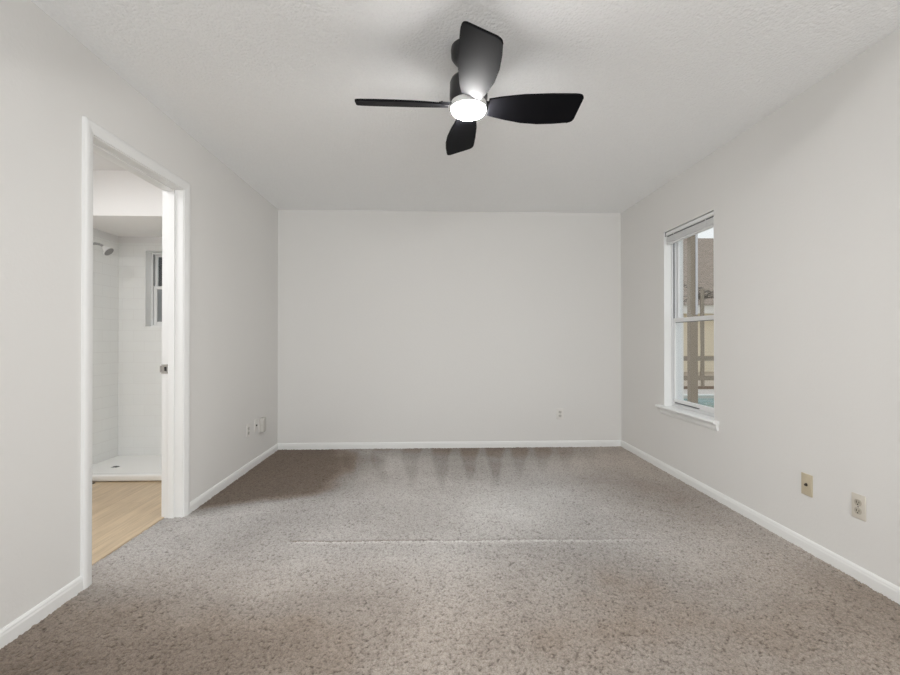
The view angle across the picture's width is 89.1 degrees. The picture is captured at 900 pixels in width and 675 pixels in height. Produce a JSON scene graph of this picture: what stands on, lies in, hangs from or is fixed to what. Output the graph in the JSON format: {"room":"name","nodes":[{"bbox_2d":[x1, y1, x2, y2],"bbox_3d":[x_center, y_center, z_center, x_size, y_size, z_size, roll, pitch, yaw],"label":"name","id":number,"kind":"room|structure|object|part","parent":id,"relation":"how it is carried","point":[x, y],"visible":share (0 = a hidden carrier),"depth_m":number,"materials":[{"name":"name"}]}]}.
{"room":"empty bedroom","nodes":[
{"label":"empty bedroom","id":0,"kind":"room"},
{"bbox_2d":[92,228,118,464],"bbox_3d":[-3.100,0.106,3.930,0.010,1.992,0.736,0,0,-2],"label":"tiled wall","id":1,"kind":"structure","parent":0,"point":[105,268],"depth_m":4.11,"materials":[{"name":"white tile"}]},
{"bbox_2d":[93,242,113,255],"bbox_3d":[-2.977,-0.749,3.867,0.238,0.112,0.086,0,0,-2],"label":"shower fixture","id":2,"kind":"object","parent":1,"relation":"attached to","point":[107,250],"visible":0.7,"depth_m":3.86,"materials":[{"name":"silver metal"}]},
{"bbox_2d":[93,170,161,236],"bbox_3d":[-2.473,-1.130,3.959,1.265,0.355,0.740,0,0,-2],"label":"ceiling","id":3,"kind":"structure","parent":0,"point":[125,204],"depth_m":3.59,"materials":[{"name":"paint"}]},
{"bbox_2d":[0,0,277,628],"bbox_3d":[-1.660,-0.091,0.895,0.115,2.460,7.520,0,0,-2],"label":"wall","id":4,"kind":"structure","parent":0,"point":[49,80],"depth_m":1.96,"materials":[{"name":"paint"}]},
{"bbox_2d":[0,576,82,648],"bbox_3d":[-1.544,1.089,-0.413,0.012,0.077,4.909,0,0,-2],"label":"baseboard","id":5,"kind":"structure","parent":4,"relation":"attached to","point":[10,632],"depth_m":1.81,"materials":[{"name":"white paint"}]},
{"bbox_2d":[92,517,163,565],"bbox_3d":[-1.786,1.130,2.480,0.022,0.016,0.772,0,0,-2],"label":"threshold","id":6,"kind":"object","parent":4,"relation":"attached to","point":[160,518],"depth_m":2.52,"materials":[{"name":"brown wood"}]},
{"bbox_2d":[80,116,190,589],"bbox_3d":[-1.727,0.074,2.487,0.157,2.128,0.894,0,0,-2],"label":"door frame","id":7,"kind":"structure","parent":4,"relation":"in","point":[176,192],"depth_m":2.86,"materials":[{"name":"white paint"}]},
{"bbox_3d":[-1.640,0.072,2.072,0.018,2.128,0.057,0,0,-2],"label":"casing","id":8,"kind":"part","parent":7,"relation":"part of","materials":[{"name":"white paint"}]},
{"bbox_3d":[-1.657,-0.962,2.495,0.018,0.057,0.894,0,0,-2],"label":"casing","id":9,"kind":"part","parent":7,"relation":"part of","materials":[{"name":"white paint"}]},
{"bbox_3d":[-1.794,0.198,2.870,0.052,0.058,0.004,0,0,-2],"label":"strike plate","id":10,"kind":"part","parent":7,"relation":"part of","materials":[{"name":"silver metal"}]},
{"bbox_3d":[-1.674,0.076,2.908,0.018,2.128,0.057,0,0,-2],"label":"casing","id":11,"kind":"part","parent":7,"relation":"part of","materials":[{"name":"white paint"}]},
{"bbox_2d":[190,443,277,513],"bbox_3d":[-1.712,1.108,3.790,0.012,0.077,1.719,0,0,-2],"label":"baseboard","id":12,"kind":"structure","parent":4,"relation":"attached to","point":[194,504],"depth_m":3.51,"materials":[{"name":"white paint"}]},
{"bbox_2d":[246,423,249,437],"bbox_3d":[-1.718,0.794,3.896,0.009,0.114,0.070,0,0,-2],"label":"wall outlet","id":13,"kind":"object","parent":4,"relation":"attached to","point":[247,425],"visible":1,"depth_m":3.88,"materials":[{"name":"white plastic"}]},
{"bbox_2d":[254,418,257,431],"bbox_3d":[-1.722,0.781,4.066,0.015,0.114,0.070,0,0,-2],"label":"cable plate","id":14,"kind":"object","parent":4,"relation":"attached to","point":[255,420],"visible":1,"depth_m":4.05,"materials":[{"name":"white plastic"}]},
{"bbox_2d":[259,416,265,432],"bbox_3d":[-1.713,0.795,4.181,0.042,0.140,0.084,0,0,-2],"label":"wall box","id":15,"kind":"object","parent":4,"relation":"attached to","point":[262,420],"visible":1,"depth_m":4.15,"materials":[{"name":"white plastic"}]},
{"bbox_2d":[118,236,161,242],"bbox_3d":[-2.490,-0.046,4.389,1.265,2.520,0.130,0,0,-2],"label":"wall","id":16,"kind":"structure","parent":0,"point":[121,239],"depth_m":4.31,"materials":[{"name":"paint"}]},
{"bbox_2d":[118,243,161,454],"bbox_3d":[-2.483,0.108,4.319,1.255,1.992,0.010,0,0,-2],"label":"tiled wall","id":17,"kind":"structure","parent":16,"relation":"attached to","point":[139,346],"depth_m":4.29,"materials":[{"name":"white tile"}]},
{"bbox_2d":[145,250,161,326],"bbox_3d":[-2.575,-0.460,4.381,0.595,0.725,0.142,0,0,-2],"label":"window","id":18,"kind":"structure","parent":16,"relation":"in","point":[153,291],"depth_m":4.39,"materials":[{"name":"white paint"}]},
{"bbox_3d":[-2.577,-0.460,4.422,0.583,0.713,0.050,0,0,-2],"label":"frame","id":19,"kind":"part","parent":18,"relation":"part of","materials":[{"name":"white plastic"}]},
{"bbox_3d":[-2.573,-0.307,4.409,0.541,0.371,0.020,0,0,-2],"label":"sash","id":20,"kind":"part","parent":18,"relation":"part of","materials":[{"name":"white plastic"}]},
{"bbox_3d":[-2.574,-0.623,4.430,0.541,0.351,0.020,0,0,-2],"label":"sash","id":21,"kind":"part","parent":18,"relation":"part of","materials":[{"name":"white plastic"}]},
{"bbox_3d":[-2.573,-0.307,4.409,0.485,0.320,0.004,0,0,-2],"label":"pane","id":22,"kind":"part","parent":18,"relation":"part of","materials":[{"name":"grey glass"}]},
{"bbox_2d":[278,210,620,442],"bbox_3d":[0.047,-0.074,4.786,3.837,2.460,0.120,0,0,-2],"label":"wall","id":23,"kind":"structure","parent":0,"point":[394,326],"depth_m":4.72,"materials":[{"name":"paint"}]},
{"bbox_2d":[278,440,620,449],"bbox_3d":[0.022,1.112,4.714,3.552,0.077,0.012,0,0,-2],"label":"baseboard","id":24,"kind":"structure","parent":23,"relation":"attached to","point":[570,443],"depth_m":4.71,"materials":[{"name":"white paint"}]},
{"bbox_2d":[557,408,562,418],"bbox_3d":[1.145,0.796,4.762,0.070,0.114,0.009,0,0,-2],"label":"wall outlet","id":25,"kind":"object","parent":23,"relation":"attached to","point":[559,410],"visible":1,"depth_m":4.76,"materials":[{"name":"white plastic"}]},
{"bbox_2d":[0,446,899,674],"bbox_3d":[-0.514,1.156,0.876,4.933,0.085,7.642,0,0,-2],"label":"floor","id":26,"kind":"structure","parent":0,"point":[600,560],"depth_m":2.11,"materials":[{"name":"carpet"}]},
{"bbox_2d":[92,455,161,481],"bbox_3d":[-2.473,1.105,3.943,1.241,0.050,0.728,0,0,-2],"label":"shower pan","id":27,"kind":"object","parent":26,"relation":"on","point":[120,467],"visible":0.56,"depth_m":3.82,"materials":[{"name":"white plastic"}]},
{"bbox_2d":[92,455,161,472],"bbox_3d":[-2.474,1.117,3.978,1.241,0.028,0.658,0,0,-2],"label":"basin","id":28,"kind":"object","parent":27,"relation":"in","point":[120,463],"depth_m":3.97,"materials":[{"name":"white plastic"}]},
{"bbox_2d":[31,0,899,212],"bbox_3d":[-0.482,-1.371,0.948,5.202,0.100,7.760,0,0,-2],"label":"ceiling","id":29,"kind":"structure","parent":0,"point":[270,89],"depth_m":2.35,"materials":[{"name":"white paint"}]},
{"bbox_2d":[355,21,583,154],"bbox_3d":[0.084,-1.160,2.077,0.806,0.312,0.806,0,0,42],"label":"ceiling fan","id":30,"kind":"object","parent":29,"relation":"hanging from","point":[477,52],"visible":1,"depth_m":2.04,"materials":[{"name":"black metal"}]},
{"bbox_3d":[-0.216,-1.051,2.055,0.422,0.068,0.166,0,0,-4],"label":"blade","id":31,"kind":"part","parent":30,"relation":"part of","materials":[{"name":"black wood"}]},
{"bbox_3d":[0.062,-1.050,2.377,0.166,0.068,0.422,0,0,-4],"label":"blade","id":32,"kind":"part","parent":30,"relation":"part of","materials":[{"name":"black wood"}]},
{"bbox_2d":[452,101,485,120],"bbox_3d":[0.084,-1.021,2.077,0.155,0.032,0.155,0,0,-4],"label":"diffuser","id":33,"kind":"object","parent":30,"relation":"attached to","point":[461,110],"depth_m":2.04,"materials":[{"name":"white glass"}]},
{"bbox_3d":[0.106,-1.052,1.776,0.166,0.068,0.422,0,0,-4],"label":"blade","id":34,"kind":"part","parent":30,"relation":"part of","materials":[{"name":"black wood"}]},
{"bbox_3d":[0.385,-1.051,2.098,0.422,0.068,0.166,0,0,-4],"label":"blade","id":35,"kind":"part","parent":30,"relation":"part of","materials":[{"name":"black wood"}]},
{"bbox_2d":[621,28,899,586],"bbox_3d":[2.032,-0.091,1.043,0.170,2.460,7.520,0,0,-2],"label":"wall","id":36,"kind":"structure","parent":0,"point":[805,200],"depth_m":2.49,"materials":[{"name":"paint"}]},
{"bbox_2d":[655,209,718,430],"bbox_3d":[1.896,-0.127,3.578,0.192,1.555,0.826,0,0,-2],"label":"window","id":37,"kind":"structure","parent":36,"relation":"in","point":[674,406],"depth_m":3.90,"materials":[{"name":"white paint"}]},
{"bbox_3d":[1.964,-0.502,3.572,0.024,0.748,0.652,0,0,-2],"label":"sash","id":38,"kind":"part","parent":37,"relation":"part of","materials":[{"name":"white plastic"}]},
{"bbox_2d":[665,211,713,244],"bbox_3d":[1.877,-0.839,3.570,0.049,0.120,0.688,0,0,-2],"label":"window blind","id":39,"kind":"object","parent":37,"relation":"attached to","point":[706,222],"visible":0.83,"depth_m":3.54,"materials":[{"name":"white plastic"}]},
{"bbox_3d":[1.877,-0.798,3.570,0.028,0.011,0.672,0,0,-2],"label":"rail","id":40,"kind":"part","parent":39,"relation":"part of","materials":[{"name":"white plastic"}]},
{"bbox_3d":[1.950,-0.159,3.570,0.085,1.490,0.696,0,0,-2],"label":"frame","id":41,"kind":"part","parent":37,"relation":"part of","materials":[{"name":"white metal"}]},
{"bbox_3d":[1.931,0.196,3.567,0.026,0.721,0.652,0,0,-2],"label":"sash","id":42,"kind":"part","parent":37,"relation":"part of","materials":[{"name":"white plastic"}]},
{"bbox_2d":[621,440,899,604],"bbox_3d":[1.941,1.096,1.034,0.012,0.077,7.520,0,0,-2],"label":"baseboard","id":43,"kind":"structure","parent":36,"relation":"attached to","point":[891,591],"depth_m":2.53,"materials":[{"name":"white paint"}]},
{"bbox_2d":[801,472,812,497],"bbox_3d":[1.884,0.779,2.419,0.015,0.114,0.070,0,0,-2],"label":"cable plate","id":44,"kind":"object","parent":36,"relation":"attached to","point":[806,479],"visible":1,"depth_m":2.41,"materials":[{"name":"beige plastic"}]},
{"bbox_2d":[852,492,865,521],"bbox_3d":[1.899,0.786,2.125,0.009,0.114,0.070,0,0,-2],"label":"wall outlet","id":45,"kind":"object","parent":36,"relation":"attached to","point":[858,501],"visible":1,"depth_m":2.12,"materials":[{"name":"beige plastic"}]},
{"bbox_2d":[854,507,861,514],"bbox_3d":[1.897,0.806,2.125,0.005,0.028,0.034,0,0,-2],"label":"receptacle","id":46,"kind":"object","parent":45,"relation":"attached to","point":[857,510],"depth_m":2.12,"materials":[{"name":"beige plastic"}]},
{"bbox_2d":[854,499,861,505],"bbox_3d":[1.897,0.767,2.125,0.005,0.028,0.034,0,0,-2],"label":"receptacle","id":47,"kind":"object","parent":45,"relation":"attached to","point":[857,502],"depth_m":2.12,"materials":[{"name":"beige plastic"}]},
{"label":"outside","id":48,"kind":"structure","parent":0,"visible":0},
{"bbox_3d":[-5.499,1.404,14.285,14.157,0.190,19.000,0,0,-2],"label":"floor","id":49,"kind":"structure","parent":48,"visible":0},
{"bbox_2d":[159,257,161,285],"bbox_3d":[-3.240,-0.204,5.796,3.790,2.870,0.060,0,0,-2],"label":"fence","id":50,"kind":"object","parent":49,"relation":"on","point":[160,258],"visible":0.02,"depth_m":5.75,"materials":[{"name":"grey"}]},
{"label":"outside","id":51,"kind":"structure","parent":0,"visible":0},
{"bbox_2d":[684,389,713,398],"bbox_3d":[15.883,1.358,5.185,27.843,0.200,13.100,0,0,-2],"label":"deck","id":52,"kind":"object","parent":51,"point":[700,391],"visible":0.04,"depth_m":10.66,"materials":[{"name":"beige concrete"}]},
{"bbox_2d":[687,234,697,403],"bbox_3d":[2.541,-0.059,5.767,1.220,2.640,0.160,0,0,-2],"label":"porch post","id":53,"kind":"object","parent":52,"relation":"on","point":[692,242],"visible":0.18,"depth_m":5.75,"materials":[{"name":"beige wood"}]},
{"bbox_2d":[684,394,713,395],"bbox_3d":[6.025,1.257,8.218,6.600,0.030,3.850,0,0,-2],"label":"pool coping","id":54,"kind":"object","parent":52,"relation":"on","point":[684,394],"visible":0.02,"depth_m":10.01,"materials":[{"name":"white concrete"}]},
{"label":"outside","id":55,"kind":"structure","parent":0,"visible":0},
{"bbox_2d":[684,372,713,385],"bbox_3d":[15.362,1.417,18.174,27.843,0.200,12.900,0,0,-2],"label":"floor","id":56,"kind":"structure","parent":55,"point":[707,382],"depth_m":13.46,"materials":[{"name":"beige"}]},
{"bbox_2d":[683,238,713,371],"bbox_3d":[10.561,-1.859,23.641,13.000,6.600,13.620,0,0,-2],"label":"house","id":57,"kind":"structure","parent":56,"relation":"on","point":[705,245],"depth_m":17.85,"materials":[{"name":"beige"}]},
{"bbox_2d":[683,284,713,375],"bbox_3d":[8.431,-0.247,15.307,2.065,3.102,2.109,0,0,-40],"label":"palm tree","id":58,"kind":"object","parent":56,"relation":"on","point":[707,291],"visible":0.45,"depth_m":15.35,"materials":[{"name":"brown plant"}]},
{"bbox_2d":[684,289,713,388],"bbox_3d":[6.331,0.036,11.460,5.264,2.500,0.065,0,0,-2],"label":"fence","id":59,"kind":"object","parent":56,"relation":"on","point":[702,358],"depth_m":11.43,"materials":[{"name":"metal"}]},
{"bbox_3d":[6.331,1.251,11.438,5.260,0.070,0.030,0,0,-2],"label":"rail","id":60,"kind":"part","parent":59,"relation":"part of","materials":[{"name":"brown wood"}]},
{"bbox_3d":[6.331,1.014,11.439,5.260,0.115,0.030,0,0,-2],"label":"rail","id":61,"kind":"part","parent":59,"relation":"part of","materials":[{"name":"brown wood"}]},
{"bbox_3d":[6.331,0.524,11.441,5.260,0.115,0.030,0,0,-2],"label":"rail","id":62,"kind":"part","parent":59,"relation":"part of","materials":[{"name":"brown wood"}]},
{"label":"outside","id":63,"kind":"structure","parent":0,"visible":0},
{"bbox_2d":[684,398,713,407],"bbox_3d":[6.025,1.397,8.217,6.300,0.150,3.550,0,0,-2],"label":"pool water","id":64,"kind":"structure","parent":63,"point":[709,402],"depth_m":9.48,"materials":[{"name":"teal liquid"}]}
]}

